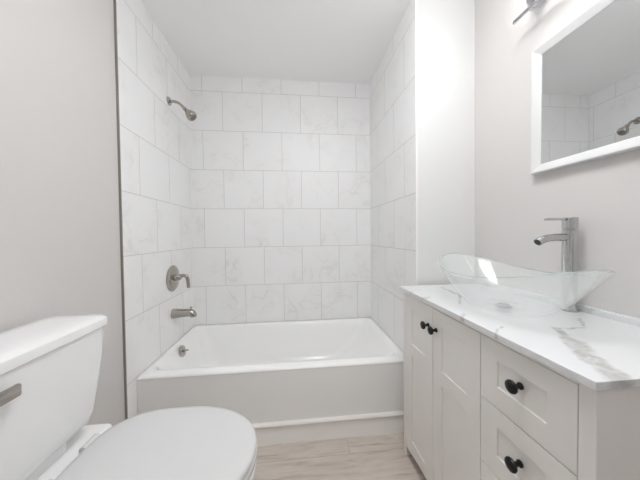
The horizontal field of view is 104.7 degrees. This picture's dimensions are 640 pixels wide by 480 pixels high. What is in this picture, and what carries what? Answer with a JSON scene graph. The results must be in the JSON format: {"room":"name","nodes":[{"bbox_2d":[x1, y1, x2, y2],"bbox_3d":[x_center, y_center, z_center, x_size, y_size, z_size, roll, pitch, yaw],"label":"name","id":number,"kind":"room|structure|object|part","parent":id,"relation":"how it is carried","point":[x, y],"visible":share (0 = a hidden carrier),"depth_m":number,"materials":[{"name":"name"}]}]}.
{"room":"bathroom","nodes":[
{"label":"bathroom","id":0,"kind":"room"},
{"bbox_2d":[0,0,194,425],"bbox_3d":[-1.012,-0.080,0.829,0.150,2.510,2.450,-1,1,-6],"label":"wall","id":1,"kind":"structure","parent":0,"point":[60,224],"depth_m":1.08,"materials":[{"name":"grey paint"}]},
{"bbox_2d":[113,0,127,419],"bbox_3d":[-0.980,-0.088,1.214,0.010,2.510,0.006,-1,1,-6],"label":"trim","id":2,"kind":"structure","parent":1,"relation":"attached to","point":[114,1],"depth_m":1.21,"materials":[{"name":"grey metal"}]},
{"bbox_2d":[166,265,189,290],"bbox_3d":[-0.964,0.265,1.715,0.117,0.180,0.180,-1,1,-6],"label":"shower valve","id":3,"kind":"object","parent":1,"relation":"attached to","point":[173,277],"visible":1,"depth_m":1.69,"materials":[{"name":"silver metal"}]},
{"bbox_3d":[-1.012,0.265,1.710,0.021,0.180,0.180,-1,1,-6],"label":"valve plate","id":4,"kind":"part","parent":3,"relation":"part of","materials":[{"name":"silver metal"}]},
{"bbox_3d":[-0.986,0.261,1.712,0.036,0.044,0.044,-1,1,-6],"label":"valve stem","id":5,"kind":"part","parent":3,"relation":"part of","materials":[{"name":"silver metal"}]},
{"bbox_3d":[-0.946,0.284,1.717,0.081,0.098,0.026,-1,1,-6],"label":"lever handle","id":6,"kind":"part","parent":3,"relation":"part of","materials":[{"name":"silver metal"}]},
{"bbox_2d":[166,96,196,120],"bbox_3d":[-0.946,-0.903,1.698,0.180,0.156,0.070,-1,1,-6],"label":"fitting","id":7,"kind":"object","parent":1,"relation":"attached to","point":[191,115],"visible":1,"depth_m":1.69,"materials":[{"name":"silver metal"}]},
{"bbox_3d":[-0.981,-0.929,1.694,0.108,0.063,0.019,-1,1,-6],"label":"shower arm","id":8,"kind":"part","parent":7,"relation":"part of","materials":[{"name":"silver metal"}]},
{"bbox_2d":[171,306,196,318],"bbox_3d":[-0.941,0.504,1.717,0.155,0.077,0.068,-1,1,-6],"label":"tub spout","id":9,"kind":"object","parent":1,"relation":"attached to","point":[175,313],"visible":1,"depth_m":1.70,"materials":[{"name":"silver metal"}]},
{"bbox_2d":[140,0,410,83],"bbox_3d":[-0.060,-1.398,0.926,2.400,0.100,2.700,-1,1,-6],"label":"ceiling","id":10,"kind":"structure","parent":0,"point":[340,41],"depth_m":1.64,"materials":[{"name":"white paint"}]},
{"bbox_2d":[189,75,370,325],"bbox_3d":[-0.173,-0.118,2.206,2.400,2.510,0.120,-1,1,-6],"label":"wall","id":11,"kind":"structure","parent":0,"point":[280,169],"depth_m":2.12,"materials":[{"name":"tile"}]},
{"bbox_2d":[253,432,425,479],"bbox_3d":[-0.030,1.201,0.979,2.400,0.080,2.700,-1,1,-6],"label":"floor","id":12,"kind":"structure","parent":0,"point":[382,456],"depth_m":1.29,"materials":[{"name":"brown wood"}]},
{"bbox_2d":[0,314,256,479],"bbox_3d":[-0.543,0.713,0.691,0.711,0.920,0.461,-1,1,-6],"label":"toilet","id":13,"kind":"object","parent":12,"relation":"on","point":[50,366],"visible":1,"depth_m":0.69,"materials":[{"name":"white ceramic"}]},
{"bbox_3d":[-0.689,0.340,0.519,0.028,0.034,0.087,-1,1,-6],"label":"flush lever","id":14,"kind":"part","parent":13,"relation":"part of","materials":[{"name":"silver metal"}]},
{"bbox_3d":[-0.799,0.472,0.646,0.178,0.349,0.413,-1,1,-6],"label":"tank","id":15,"kind":"part","parent":13,"relation":"part of","materials":[{"name":"white ceramic"}]},
{"bbox_3d":[-0.802,0.276,0.642,0.196,0.040,0.433,-1,1,-6],"label":"tank lid","id":16,"kind":"part","parent":13,"relation":"part of","materials":[{"name":"white ceramic"}]},
{"bbox_3d":[-0.451,0.631,0.719,0.517,0.025,0.420,-1,1,-6],"label":"seat lid","id":17,"kind":"part","parent":13,"relation":"part of","materials":[{"name":"white plastic"}]},
{"bbox_3d":[-0.524,0.920,0.717,0.672,0.503,0.422,-1,1,-6],"label":"bowl","id":18,"kind":"part","parent":13,"relation":"part of","materials":[{"name":"white ceramic"}]},
{"bbox_3d":[-0.452,0.656,0.719,0.523,0.019,0.422,-1,1,-6],"label":"seat","id":19,"kind":"part","parent":13,"relation":"part of","materials":[{"name":"white plastic"}]},
{"bbox_2d":[137,317,403,423],"bbox_3d":[-0.254,0.877,1.770,1.519,0.329,0.765,-1,1,-6],"label":"bathtub","id":20,"kind":"object","parent":12,"relation":"on","point":[262,372],"visible":0.94,"depth_m":1.44,"materials":[{"name":"white ceramic"}]},
{"bbox_3d":[-0.955,0.771,1.714,0.026,0.076,0.076,-1,1,-6],"label":"overflow plate","id":21,"kind":"part","parent":20,"relation":"part of","materials":[{"name":"silver metal"}]},
{"bbox_2d":[137,317,402,380],"bbox_3d":[-0.255,0.871,1.769,1.519,0.317,0.765,-1,1,-6],"label":"basin","id":22,"kind":"object","parent":20,"relation":"in","point":[348,349],"depth_m":1.97,"materials":[{"name":"white ceramic"}]},
{"bbox_2d":[252,411,403,428],"bbox_3d":[-0.214,1.041,1.393,1.521,0.024,0.022,-1,1,-6],"label":"trim","id":23,"kind":"structure","parent":20,"relation":"attached to","point":[393,413],"depth_m":1.41,"materials":[{"name":"white paint"}]},
{"bbox_2d":[255,416,403,445],"bbox_3d":[-0.216,1.102,1.428,1.523,0.104,0.065,-1,1,-6],"label":"trim","id":24,"kind":"structure","parent":20,"relation":"attached to","point":[367,427],"depth_m":1.42,"materials":[{"name":"white paint"}]},
{"bbox_2d":[403,292,639,479],"bbox_3d":[0.698,0.713,0.932,0.474,0.880,0.858,-1,1,-6],"label":"vanity cabinet","id":25,"kind":"object","parent":12,"relation":"on","point":[477,407],"visible":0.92,"depth_m":0.71,"materials":[{"name":"white paint"}]},
{"bbox_3d":[0.485,0.708,1.326,0.063,0.880,0.032,-1,1,-6],"label":"leg","id":26,"kind":"part","parent":25,"relation":"part of","materials":[{"name":"white paint"}]},
{"bbox_3d":[0.511,1.091,0.920,0.019,0.029,0.794,-1,1,-6],"label":"rail","id":27,"kind":"part","parent":25,"relation":"part of","materials":[{"name":"white paint"}]},
{"bbox_3d":[0.477,0.678,1.181,0.019,0.784,0.252,-1,1,-6],"label":"door","id":28,"kind":"part","parent":25,"relation":"part of","materials":[{"name":"white paint"}]},
{"bbox_3d":[0.458,0.371,1.076,0.035,0.035,0.035,-1,1,-6],"label":"knob","id":29,"kind":"part","parent":25,"relation":"part of","materials":[{"name":"black metal"}]},
{"bbox_3d":[0.464,0.372,1.016,0.035,0.035,0.035,-1,1,-6],"label":"knob","id":30,"kind":"part","parent":25,"relation":"part of","materials":[{"name":"black metal"}]},
{"bbox_3d":[0.504,0.683,0.919,0.019,0.784,0.269,-1,1,-6],"label":"door","id":31,"kind":"part","parent":25,"relation":"part of","materials":[{"name":"white paint"}]},
{"bbox_3d":[0.534,0.887,0.654,0.019,0.386,0.266,-1,1,-6],"label":"drawer","id":32,"kind":"part","parent":25,"relation":"part of","materials":[{"name":"white paint"}]},
{"bbox_3d":[0.501,0.283,0.904,0.019,0.014,0.794,-1,1,-6],"label":"rail","id":33,"kind":"part","parent":25,"relation":"part of","materials":[{"name":"white paint"}]},
{"bbox_3d":[0.505,0.584,0.642,0.035,0.035,0.035,-1,1,-6],"label":"knob","id":34,"kind":"part","parent":25,"relation":"part of","materials":[{"name":"black metal"}]},
{"bbox_3d":[0.503,0.379,0.637,0.035,0.035,0.035,-1,1,-6],"label":"knob","id":35,"kind":"part","parent":25,"relation":"part of","materials":[{"name":"black metal"}]},
{"bbox_2d":[399,280,639,390],"bbox_3d":[0.707,0.254,0.924,0.468,0.038,0.880,-1,1,-6],"label":"countertop","id":36,"kind":"structure","parent":25,"relation":"on","point":[599,349],"depth_m":0.72,"materials":[{"name":"white stone"}]},
{"bbox_2d":[495,303,512,308],"bbox_3d":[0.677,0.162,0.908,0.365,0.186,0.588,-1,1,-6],"label":"drain","id":37,"kind":"object","parent":36,"relation":"in","point":[500,305],"visible":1,"depth_m":0.90,"materials":[{"name":"silver metal"}]},
{"bbox_2d":[533,217,578,312],"bbox_3d":[0.840,0.087,0.879,0.159,0.335,0.050,-1,1,-6],"label":"faucet","id":38,"kind":"object","parent":36,"relation":"on","point":[569,234],"visible":1,"depth_m":0.87,"materials":[{"name":"silver metal"}]},
{"bbox_3d":[0.819,-0.002,0.875,0.119,0.042,0.028,-1,1,-6],"label":"spout","id":39,"kind":"part","parent":38,"relation":"part of","materials":[{"name":"silver metal"}]},
{"bbox_3d":[0.840,-0.073,0.875,0.082,0.008,0.020,-1,1,-6],"label":"lever","id":40,"kind":"part","parent":38,"relation":"part of","materials":[{"name":"silver metal"}]},
{"bbox_3d":[0.531,0.591,0.648,0.019,0.201,0.266,-1,1,-6],"label":"drawer","id":41,"kind":"part","parent":25,"relation":"part of","materials":[{"name":"white paint"}]},
{"bbox_3d":[0.528,0.392,0.644,0.019,0.192,0.266,-1,1,-6],"label":"drawer","id":42,"kind":"part","parent":25,"relation":"part of","materials":[{"name":"white paint"}]},
{"bbox_3d":[0.569,0.724,0.503,0.063,0.880,0.032,-1,1,-6],"label":"leg","id":43,"kind":"part","parent":25,"relation":"part of","materials":[{"name":"white paint"}]},
{"bbox_2d":[369,0,474,351],"bbox_3d":[0.732,-0.120,1.819,0.477,2.510,0.834,-1,1,-6],"label":"wall","id":44,"kind":"structure","parent":0,"point":[445,28],"depth_m":1.40,"materials":[{"name":"white paint"}]},
{"bbox_2d":[415,0,417,285],"bbox_3d":[0.541,-0.109,1.381,0.012,2.510,0.006,-1,1,-6],"label":"trim","id":45,"kind":"structure","parent":44,"relation":"attached to","point":[416,113],"depth_m":1.37,"materials":[{"name":"white paint"}]},
{"bbox_2d":[475,0,639,318],"bbox_3d":[1.032,-0.099,0.618,0.125,2.510,1.616,-1,1,-6],"label":"wall","id":46,"kind":"structure","parent":0,"point":[512,204],"depth_m":1.08,"materials":[{"name":"grey paint"}]},
{"bbox_2d":[513,0,540,24],"bbox_3d":[0.901,-1.026,0.775,0.077,0.220,0.594,-1,1,-6],"label":"vanity light","id":47,"kind":"object","parent":46,"relation":"attached to","point":[531,3],"visible":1,"depth_m":1.01,"materials":[{"name":"silver metal"}]},
{"bbox_2d":[526,0,540,4],"bbox_3d":[0.880,-0.999,1.005,0.066,0.028,0.066,-1,1,-6],"label":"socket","id":48,"kind":"object","parent":47,"relation":"attached to","point":[528,2],"depth_m":1.02,"materials":[{"name":"silver metal"}]},
{"bbox_2d":[476,280,639,326],"bbox_3d":[0.930,0.242,0.947,0.018,0.020,0.880,-1,1,-6],"label":"backsplash","id":49,"kind":"structure","parent":46,"relation":"attached to","point":[591,310],"depth_m":0.89,"materials":[{"name":"white stone"}]},
{"bbox_2d":[531,0,639,174],"bbox_3d":[0.932,-0.530,0.777,0.028,0.513,0.540,-1,1,-6],"label":"framed mirror","id":50,"kind":"object","parent":46,"relation":"attached to","point":[585,77],"visible":1,"depth_m":0.85,"materials":[{"name":"grey mirror"}]}
]}

